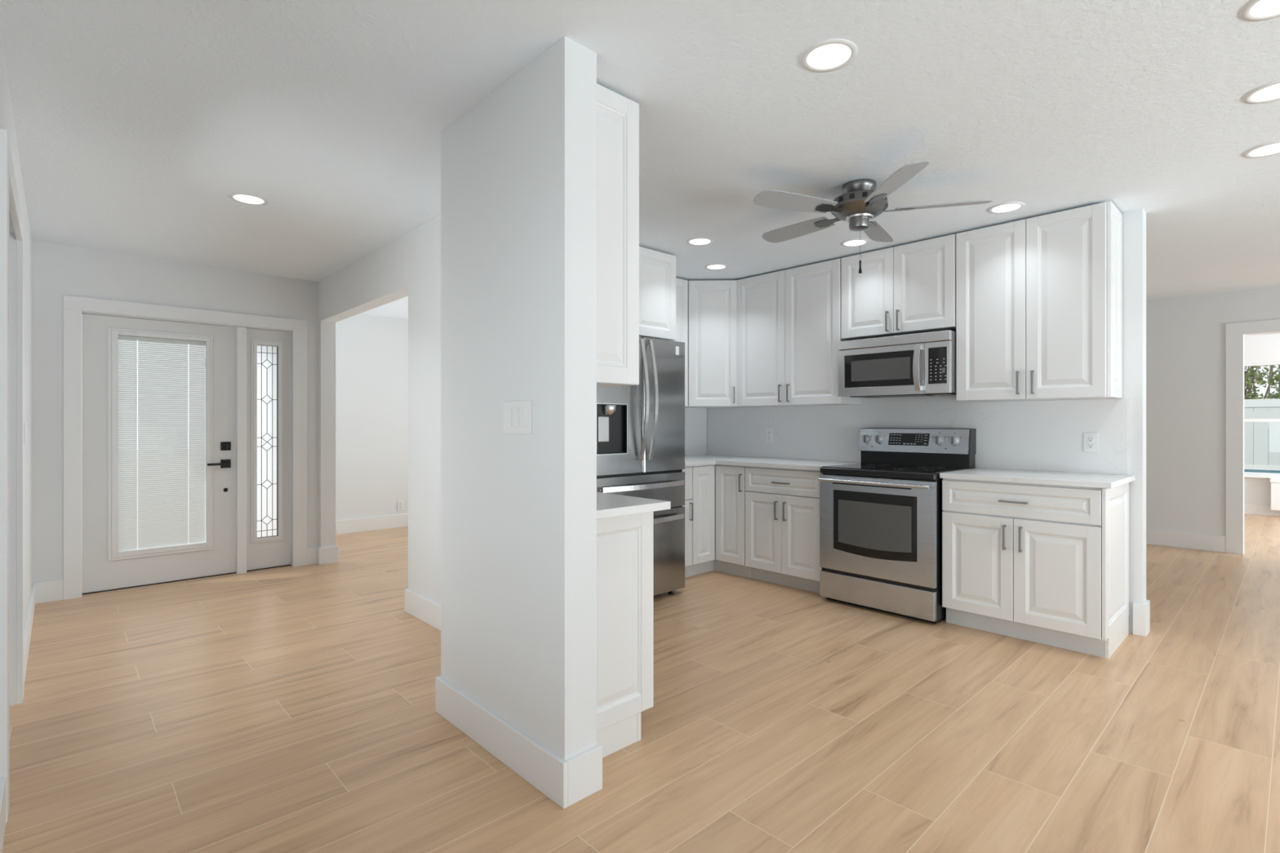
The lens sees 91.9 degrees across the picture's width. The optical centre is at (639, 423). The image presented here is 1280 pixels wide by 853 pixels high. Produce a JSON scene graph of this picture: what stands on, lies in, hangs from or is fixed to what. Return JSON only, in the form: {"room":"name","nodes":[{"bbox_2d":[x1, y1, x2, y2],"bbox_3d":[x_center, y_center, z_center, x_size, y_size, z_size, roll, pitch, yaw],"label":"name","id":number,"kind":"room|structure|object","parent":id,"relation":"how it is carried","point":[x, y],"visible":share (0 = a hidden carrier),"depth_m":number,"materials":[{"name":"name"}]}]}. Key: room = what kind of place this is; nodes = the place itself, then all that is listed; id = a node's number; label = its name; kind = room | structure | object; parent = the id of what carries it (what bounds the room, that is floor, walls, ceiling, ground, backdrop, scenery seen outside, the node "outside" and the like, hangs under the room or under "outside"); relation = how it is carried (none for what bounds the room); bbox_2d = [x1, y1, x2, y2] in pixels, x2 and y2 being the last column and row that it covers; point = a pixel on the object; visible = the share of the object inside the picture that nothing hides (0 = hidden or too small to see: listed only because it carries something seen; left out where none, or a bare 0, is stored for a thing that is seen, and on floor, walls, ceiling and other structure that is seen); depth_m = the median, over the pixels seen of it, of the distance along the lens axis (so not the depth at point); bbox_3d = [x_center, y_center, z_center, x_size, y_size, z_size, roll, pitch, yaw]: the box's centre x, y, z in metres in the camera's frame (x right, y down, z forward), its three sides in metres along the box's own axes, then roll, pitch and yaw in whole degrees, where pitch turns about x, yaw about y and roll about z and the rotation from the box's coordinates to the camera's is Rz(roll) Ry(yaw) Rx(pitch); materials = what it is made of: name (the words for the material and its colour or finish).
{"room":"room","nodes":[
{"label":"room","id":0,"kind":"room"},
{"bbox_2d":[0,31,31,706],"bbox_3d":[-0.953,-0.010,0.731,0.120,2.440,9.570,0,0,-43],"label":"wall","id":1,"kind":"structure","parent":0,"point":[6,121],"depth_m":2.66,"materials":[{"name":"white paint"}]},
{"bbox_2d":[0,128,23,822],"bbox_3d":[-2.337,0.160,2.308,0.020,2.100,1.205,0,0,-43],"label":"trim","id":2,"kind":"structure","parent":1,"relation":"attached to","point":[9,194],"depth_m":1.92,"materials":[{"name":"white paint"}]},
{"bbox_2d":[0,582,35,852],"bbox_3d":[-1.872,1.139,1.810,0.017,0.143,6.403,0,0,-43],"label":"baseboard","id":3,"kind":"structure","parent":1,"relation":"attached to","point":[31,606],"depth_m":2.98,"materials":[{"name":"white paint"}]},
{"bbox_2d":[24,422,26,444],"bbox_3d":[-3.256,0.050,3.280,0.009,0.116,0.070,0,0,-43],"label":"light switch","id":4,"kind":"object","parent":1,"relation":"attached to","point":[25,427],"visible":1,"depth_m":3.26,"materials":[{"name":"white plastic"}]},
{"bbox_2d":[31,240,318,582],"bbox_3d":[-3.485,-0.010,4.814,2.015,2.440,0.150,0,0,-43],"label":"wall","id":5,"kind":"structure","parent":0,"point":[58,270],"depth_m":4.40,"materials":[{"name":"white paint"}]},
{"bbox_2d":[34,546,316,604],"bbox_3d":[-3.434,1.139,4.747,1.758,0.143,0.017,0,0,-43],"label":"baseboard","id":6,"kind":"structure","parent":5,"relation":"attached to","point":[47,591],"depth_m":4.21,"materials":[{"name":"white paint"}]},
{"bbox_2d":[63,295,306,599],"bbox_3d":[-3.405,0.164,4.772,1.525,2.092,0.020,0,0,-43],"label":"trim","id":7,"kind":"structure","parent":5,"relation":"attached to","point":[73,306],"depth_m":4.36,"materials":[{"name":"white paint"}]},
{"bbox_2d":[81,314,290,594],"bbox_3d":[-3.469,0.217,4.835,1.322,1.985,0.106,0,0,-43],"label":"door","id":8,"kind":"structure","parent":5,"relation":"in","point":[106,565],"depth_m":4.68,"materials":[{"name":"white paint"}]},
{"bbox_2d":[118,338,204,551],"bbox_3d":[-3.637,0.154,4.721,0.527,1.558,0.008,0,0,-43],"label":"mini blind","id":9,"kind":"object","parent":8,"relation":"attached to","point":[127,416],"depth_m":4.71,"materials":[{"name":"white plastic"}]},
{"bbox_2d":[235,326,246,573],"bbox_3d":[-3.239,0.215,5.024,0.065,1.990,0.080,0,0,-43],"label":"trim","id":10,"kind":"structure","parent":5,"relation":"attached to","point":[240,332],"depth_m":5.00,"materials":[{"name":"white paint"}]},
{"bbox_2d":[246,328,289,570],"bbox_3d":[-3.121,0.214,5.186,0.328,1.978,0.059,0,0,-43],"label":"window","id":11,"kind":"structure","parent":5,"relation":"in","point":[268,353],"depth_m":5.18,"materials":[{"name":"glass"}]},
{"bbox_2d":[316,546,338,564],"bbox_3d":[-2.716,1.139,5.378,0.154,0.143,0.080,0,0,-43],"label":"baseboard","id":12,"kind":"structure","parent":5,"relation":"attached to","point":[326,555],"depth_m":5.34,"materials":[{"name":"white paint"}]},
{"bbox_2d":[335,313,408,520],"bbox_3d":[-2.495,-0.010,7.628,3.600,2.440,0.140,0,0,-43],"label":"wall","id":13,"kind":"structure","parent":0,"point":[371,351],"depth_m":7.01,"materials":[{"name":"white paint"}]},
{"bbox_2d":[335,513,408,534],"bbox_3d":[-2.420,1.135,7.591,3.340,0.150,0.017,0,0,-43],"label":"baseboard","id":14,"kind":"structure","parent":13,"relation":"attached to","point":[366,524],"depth_m":7.00,"materials":[{"name":"white paint"}]},
{"bbox_2d":[397,500,403,511],"bbox_3d":[-2.801,0.958,7.238,0.071,0.117,0.009,0,0,-43],"label":"wall outlet","id":15,"kind":"object","parent":13,"relation":"attached to","point":[400,503],"visible":1,"depth_m":7.23,"materials":[{"name":"white plastic"}]},
{"bbox_2d":[318,215,440,604],"bbox_3d":[-1.597,-0.010,4.186,0.120,2.440,3.350,0,0,-43],"label":"wall","id":16,"kind":"structure","parent":0,"point":[409,265],"depth_m":3.95,"materials":[{"name":"white paint"}]},
{"bbox_2d":[404,588,440,631],"bbox_3d":[-0.969,1.139,3.504,0.137,0.143,1.463,0,0,-43],"label":"baseboard","id":17,"kind":"structure","parent":16,"relation":"attached to","point":[427,611],"depth_m":3.78,"materials":[{"name":"white paint"}]},
{"bbox_2d":[440,36,596,759],"bbox_3d":[-0.367,-0.010,2.444,0.470,2.440,0.874,0,0,-43],"label":"wall pillar","id":18,"kind":"structure","parent":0,"point":[518,167],"depth_m":2.12,"materials":[{"name":"white paint"}]},
{"bbox_2d":[503,400,531,434],"bbox_3d":[-0.430,-0.022,2.161,0.009,0.116,0.176,0,0,-43],"label":"light switch","id":19,"kind":"object","parent":18,"relation":"attached to","point":[517,414],"visible":1,"depth_m":2.15,"materials":[{"name":"white plastic"}]},
{"bbox_2d":[435,675,602,808],"bbox_3d":[-0.379,1.139,2.432,0.470,0.143,0.908,0,0,-43],"label":"baseboard","id":20,"kind":"structure","parent":18,"relation":"attached to","point":[566,782],"depth_m":2.11,"materials":[{"name":"white paint"}]},
{"bbox_2d":[596,83,639,387],"bbox_3d":[-0.331,-0.682,2.478,0.305,1.071,0.637,0,0,-43],"label":"upper cabinet","id":21,"kind":"object","parent":18,"relation":"attached to","point":[617,115],"visible":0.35,"depth_m":2.28,"materials":[{"name":"white wood"}]},
{"bbox_2d":[0,0,1279,319],"bbox_3d":[2.909,-1.330,5.267,12.450,0.200,11.500,0,0,-43],"label":"ceiling","id":22,"kind":"structure","parent":0,"point":[136,122],"depth_m":2.48,"materials":[{"name":"white paint"}]},
{"bbox_2d":[228,192,268,205],"bbox_3d":[-2.139,-1.227,3.382,0.185,0.005,0.185,0,0,-43],"label":"recessed light","id":23,"kind":"object","parent":22,"relation":"in","point":[243,197],"visible":1,"depth_m":3.37,"materials":[{"name":"white plastic"}]},
{"bbox_2d":[686,237,713,245],"bbox_3d":[0.404,-1.227,4.170,0.185,0.005,0.185,0,0,-43],"label":"recessed light","id":24,"kind":"object","parent":22,"relation":"in","point":[695,241],"visible":1,"depth_m":4.16,"materials":[{"name":"white plastic"}]},
{"bbox_2d":[704,263,728,270],"bbox_3d":[0.597,-1.227,4.841,0.185,0.005,0.185,0,0,-43],"label":"recessed light","id":25,"kind":"object","parent":22,"relation":"in","point":[713,266],"visible":1,"depth_m":4.83,"materials":[{"name":"white plastic"}]},
{"bbox_2d":[800,38,857,72],"bbox_3d":[0.631,-1.227,2.068,0.185,0.005,0.185,0,0,-43],"label":"recessed light","id":26,"kind":"object","parent":22,"relation":"in","point":[830,55],"visible":1,"depth_m":2.06,"materials":[{"name":"white plastic"}]},
{"bbox_2d":[840,238,869,246],"bbox_3d":[1.458,-1.227,4.199,0.185,0.005,0.185,0,0,-43],"label":"recessed light","id":27,"kind":"object","parent":22,"relation":"in","point":[856,242],"visible":1,"depth_m":4.19,"materials":[{"name":"white plastic"}]},
{"bbox_2d":[753,160,992,273],"bbox_3d":[1.111,-1.001,3.224,1.174,0.458,1.146,0,0,-43],"label":"ceiling fan","id":28,"kind":"object","parent":22,"relation":"hanging from","point":[860,202],"visible":1,"depth_m":3.10,"materials":[{"name":"grey wood"}]},
{"bbox_2d":[987,201,1025,213],"bbox_3d":[2.083,-1.227,3.519,0.185,0.005,0.185,0,0,-43],"label":"recessed light","id":29,"kind":"object","parent":22,"relation":"in","point":[1006,207],"visible":1,"depth_m":3.51,"materials":[{"name":"white plastic"}]},
{"bbox_2d":[1240,0,1279,21],"bbox_3d":[1.868,-1.227,1.794,0.185,0.005,0.185,0,0,-43],"label":"recessed light","id":30,"kind":"object","parent":22,"relation":"in","point":[1255,10],"visible":1,"depth_m":1.84,"materials":[{"name":"white plastic"}]},
{"bbox_2d":[1242,80,1279,103],"bbox_3d":[2.350,-1.227,2.281,0.185,0.005,0.185,0,0,-43],"label":"recessed light","id":31,"kind":"object","parent":22,"relation":"in","point":[1269,92],"visible":1,"depth_m":2.30,"materials":[{"name":"white plastic"}]},
{"bbox_2d":[1242,140,1279,158],"bbox_3d":[2.822,-1.227,2.765,0.185,0.005,0.185,0,0,-43],"label":"recessed light","id":32,"kind":"object","parent":22,"relation":"in","point":[1270,148],"visible":1,"depth_m":2.78,"materials":[{"name":"white plastic"}]},
{"bbox_2d":[1,513,1279,852],"bbox_3d":[2.927,1.260,5.284,12.100,0.100,11.100,0,0,-43],"label":"floor","id":33,"kind":"structure","parent":0,"point":[287,708],"depth_m":2.45,"materials":[{"name":"brown wood"}]},
{"bbox_2d":[596,511,653,757],"bbox_3d":[-0.292,0.768,2.521,0.420,0.883,0.632,0,0,-43],"label":"base cabinet","id":34,"kind":"object","parent":33,"relation":"on","point":[624,544],"visible":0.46,"depth_m":2.31,"materials":[{"name":"white wood"}]},
{"bbox_2d":[596,492,670,519],"bbox_3d":[-0.272,0.311,2.484,0.398,0.030,0.715,0,0,-43],"label":"countertop","id":35,"kind":"structure","parent":34,"relation":"on","point":[608,505],"depth_m":2.29,"materials":[{"name":"stone"}]},
{"bbox_2d":[596,336,684,595],"bbox_3d":[-0.231,0.312,4.400,0.851,1.795,0.906,0,0,-43],"label":"refrigerator","id":36,"kind":"object","parent":33,"relation":"on","point":[641,428],"visible":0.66,"depth_m":4.20,"materials":[{"name":"grey metal"}]},
{"bbox_2d":[682,466,693,577],"bbox_3d":[0.099,0.768,4.924,0.312,0.883,0.644,0,0,-43],"label":"base cabinet","id":37,"kind":"object","parent":33,"relation":"on","point":[688,505],"visible":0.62,"depth_m":4.79,"materials":[{"name":"white wood"}]},
{"bbox_2d":[685,464,751,577],"bbox_3d":[0.619,0.768,5.250,0.888,0.883,0.926,0,0,-43],"label":"base cabinet","id":38,"kind":"object","parent":33,"relation":"on","point":[718,491],"visible":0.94,"depth_m":4.91,"materials":[{"name":"white wood"}]},
{"bbox_2d":[684,454,860,471],"bbox_3d":[0.744,0.311,4.901,1.223,0.030,1.606,0,0,-43],"label":"countertop","id":39,"kind":"structure","parent":38,"relation":"on","point":[703,460],"depth_m":4.83,"materials":[{"name":"stone"}]},
{"bbox_2d":[745,466,822,593],"bbox_3d":[1.255,0.768,4.745,0.652,0.883,0.676,0,0,-43],"label":"base cabinet","id":40,"kind":"object","parent":33,"relation":"on","point":[782,505],"visible":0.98,"depth_m":4.54,"materials":[{"name":"white wood"}]},
{"bbox_2d":[817,428,976,623],"bbox_3d":[1.722,0.622,4.177,0.740,1.176,0.768,0,0,-43],"label":"electric range","id":41,"kind":"object","parent":33,"relation":"on","point":[881,514],"visible":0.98,"depth_m":3.99,"materials":[{"name":"silver metal"}]},
{"bbox_2d":[819,462,972,480],"bbox_3d":[1.719,0.317,4.175,0.620,0.049,0.768,0,0,-43],"label":"cooktop","id":42,"kind":"object","parent":41,"relation":"in","point":[859,471],"depth_m":4.06,"materials":[{"name":"black glass"}]},
{"bbox_2d":[942,478,1128,658],"bbox_3d":[2.302,0.768,3.630,0.652,0.883,0.803,0,0,-43],"label":"base cabinet","id":43,"kind":"object","parent":33,"relation":"on","point":[1039,563],"visible":0.98,"depth_m":3.39,"materials":[{"name":"white wood"}]},
{"bbox_2d":[939,467,1135,488],"bbox_3d":[2.321,0.311,3.632,0.660,0.030,0.831,0,0,-43],"label":"countertop","id":44,"kind":"structure","parent":43,"relation":"on","point":[1032,477],"depth_m":3.48,"materials":[{"name":"stone"}]},
{"bbox_2d":[730,208,1146,633],"bbox_3d":[1.799,-0.010,4.761,0.120,2.440,3.258,0,0,-43],"label":"wall","id":45,"kind":"structure","parent":0,"point":[1134,222],"depth_m":3.56,"materials":[{"name":"white paint"}]},
{"bbox_2d":[684,280,756,408],"bbox_3d":[0.628,-0.682,5.467,0.618,1.071,0.622,0,0,-43],"label":"upper cabinet","id":46,"kind":"object","parent":45,"relation":"attached to","point":[712,304],"visible":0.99,"depth_m":5.24,"materials":[{"name":"white wood"}]},
{"bbox_2d":[737,257,861,407],"bbox_3d":[1.253,-0.682,4.984,0.366,1.071,0.948,0,0,-43],"label":"upper cabinet","id":47,"kind":"object","parent":45,"relation":"attached to","point":[789,321],"visible":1,"depth_m":4.84,"materials":[{"name":"white wood"}]},
{"bbox_2d":[841,234,955,340],"bbox_3d":[1.851,-0.920,4.346,0.366,0.596,0.792,0,0,-43],"label":"upper cabinet","id":48,"kind":"object","parent":45,"relation":"attached to","point":[910,288],"visible":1,"depth_m":4.21,"materials":[{"name":"white wood"}]},
{"bbox_2d":[838,329,955,398],"bbox_3d":[1.814,-0.392,4.297,0.446,0.402,0.769,0,0,-43],"label":"microwave","id":49,"kind":"object","parent":48,"relation":"attached to","point":[917,364],"visible":0.99,"depth_m":4.15,"materials":[{"name":"grey metal"}]},
{"bbox_2d":[706,395,1128,475],"bbox_3d":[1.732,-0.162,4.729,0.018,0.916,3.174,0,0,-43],"label":"backsplash","id":50,"kind":"structure","parent":45,"relation":"attached to","point":[1044,435],"depth_m":4.24,"materials":[{"name":"paint"}]},
{"bbox_2d":[765,428,773,442],"bbox_3d":[1.120,0.100,5.360,0.009,0.117,0.071,0,0,-43],"label":"wall outlet","id":51,"kind":"object","parent":50,"relation":"attached to","point":[769,432],"visible":1,"depth_m":5.36,"materials":[{"name":"white plastic"}]},
{"bbox_2d":[1083,432,1097,452],"bbox_3d":[2.687,0.112,3.690,0.009,0.117,0.071,0,0,-43],"label":"wall outlet","id":52,"kind":"object","parent":50,"relation":"attached to","point":[1090,439],"visible":1,"depth_m":3.69,"materials":[{"name":"white plastic"}]},
{"bbox_2d":[1087,443,1093,448],"bbox_3d":[2.686,0.132,3.689,0.004,0.033,0.034,0,0,-43],"label":"receptacle","id":53,"kind":"object","parent":52,"relation":"attached to","point":[1090,446],"depth_m":3.69,"materials":[{"name":"grey plastic"}]},
{"bbox_2d":[1087,436,1093,441],"bbox_3d":[2.686,0.092,3.689,0.004,0.033,0.034,0,0,-43],"label":"receptacle","id":54,"kind":"object","parent":52,"relation":"attached to","point":[1089,438],"depth_m":3.69,"materials":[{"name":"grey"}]},
{"bbox_2d":[955,200,1122,401],"bbox_3d":[2.399,-0.682,3.763,0.366,1.071,0.798,0,0,-43],"label":"upper cabinet","id":55,"kind":"object","parent":45,"relation":"attached to","point":[1039,299],"visible":1,"depth_m":3.62,"materials":[{"name":"white wood"}]},
{"bbox_2d":[1133,600,1150,636],"bbox_3d":[2.899,1.119,3.577,0.137,0.182,0.060,0,0,-43],"label":"baseboard","id":56,"kind":"structure","parent":45,"relation":"attached to","point":[1141,612],"depth_m":3.53,"materials":[{"name":"white paint"}]},
{"bbox_2d":[1146,286,1279,553],"bbox_3d":[4.653,-0.010,6.835,0.140,2.440,10.800,0,0,-43],"label":"wall","id":57,"kind":"structure","parent":0,"point":[1185,337],"depth_m":6.00,"materials":[{"name":"white paint"}]},
{"bbox_2d":[1146,528,1225,552],"bbox_3d":[4.341,1.133,7.052,0.017,0.155,3.397,0,0,-43],"label":"baseboard","id":58,"kind":"structure","parent":57,"relation":"attached to","point":[1207,542],"depth_m":6.01,"materials":[{"name":"white paint"}]},
{"bbox_2d":[1225,319,1279,554],"bbox_3d":[6.048,0.136,5.232,0.020,2.148,1.593,0,0,-43],"label":"trim","id":59,"kind":"structure","parent":57,"relation":"attached to","point":[1234,332],"depth_m":5.76,"materials":[{"name":"white paint"}]},
{"bbox_2d":[1244,333,1279,506],"bbox_3d":[7.248,-0.010,6.802,3.600,2.440,6.000,0,0,-43],"label":"wall","id":60,"kind":"structure","parent":0,"point":[1260,348],"depth_m":8.21,"materials":[{"name":"white paint"}]},
{"bbox_2d":[1244,361,1279,478],"bbox_3d":[8.484,-0.048,7.962,0.170,1.525,3.360,0,0,-43],"label":"window","id":61,"kind":"structure","parent":60,"relation":"in","point":[1248,474],"depth_m":8.20,"materials":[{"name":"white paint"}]},
{"bbox_2d":[1244,504,1279,516],"bbox_3d":[8.467,1.147,7.946,0.017,0.125,5.760,0,0,-43],"label":"baseboard","id":62,"kind":"structure","parent":60,"relation":"attached to","point":[1248,508],"depth_m":8.20,"materials":[{"name":"white paint"}]},
{"bbox_2d":[1269,478,1279,511],"bbox_3d":[8.436,0.915,7.841,0.170,0.410,0.636,0,0,-43],"label":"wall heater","id":63,"kind":"object","parent":60,"relation":"attached to","point":[1274,482],"visible":1,"depth_m":7.98,"materials":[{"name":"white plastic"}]},
{"bbox_3d":[-0.359,-0.010,5.052,2.870,2.440,0.120,0,0,-43],"label":"wall","id":64,"kind":"structure","parent":0,"visible":0},
{"bbox_2d":[639,246,675,340],"bbox_3d":[-0.315,-0.912,4.451,0.890,0.612,0.810,0,0,-43],"label":"upper cabinet","id":65,"kind":"object","parent":64,"relation":"attached to","point":[657,269],"visible":0.12,"depth_m":4.36,"materials":[{"name":"white wood"}]},
{"bbox_2d":[672,277,688,406],"bbox_3d":[0.082,-0.682,5.158,0.606,1.071,0.324,0,0,-43],"label":"upper cabinet","id":66,"kind":"object","parent":64,"relation":"attached to","point":[682,285],"visible":0.21,"depth_m":5.21,"materials":[{"name":"white wood"}]},
{"bbox_2d":[684,408,706,456],"bbox_3d":[0.193,0.075,5.475,1.204,0.442,0.016,0,0,-43],"label":"backsplash","id":67,"kind":"structure","parent":64,"relation":"attached to","point":[695,419],"depth_m":5.77,"materials":[{"name":"paint"}]},
{"label":"outside","id":68,"kind":"structure","parent":0,"visible":0},
{"bbox_2d":[118,448,204,548],"bbox_3d":[10.938,1.420,10.264,90.000,0.180,80.000,0,0,-43],"label":"ground","id":69,"kind":"structure","parent":68,"point":[137,457],"depth_m":12.45,"materials":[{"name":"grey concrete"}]},
{"bbox_2d":[1244,399,1279,470],"bbox_3d":[18.342,0.315,17.010,0.070,2.030,12.295,0,0,-43],"label":"vinyl fence","id":70,"kind":"object","parent":69,"relation":"on","point":[1266,434],"visible":0.09,"depth_m":17.63,"materials":[{"name":"white plastic"}]},
{"bbox_2d":[1244,364,1279,465],"bbox_3d":[19.018,-0.751,19.146,2.535,4.183,2.605,0,0,-43],"label":"shrub","id":71,"kind":"object","parent":69,"relation":"on","point":[1248,383],"visible":0.2,"depth_m":18.85,"materials":[{"name":"green plant"}]},
{"bbox_2d":[1244,469,1279,473],"bbox_3d":[14.183,1.320,13.309,10.900,0.020,12.000,0,0,-43],"label":"swimming pool","id":72,"kind":"object","parent":69,"relation":"on","point":[1245,470],"visible":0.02,"depth_m":16.99,"materials":[{"name":"teal liquid"}]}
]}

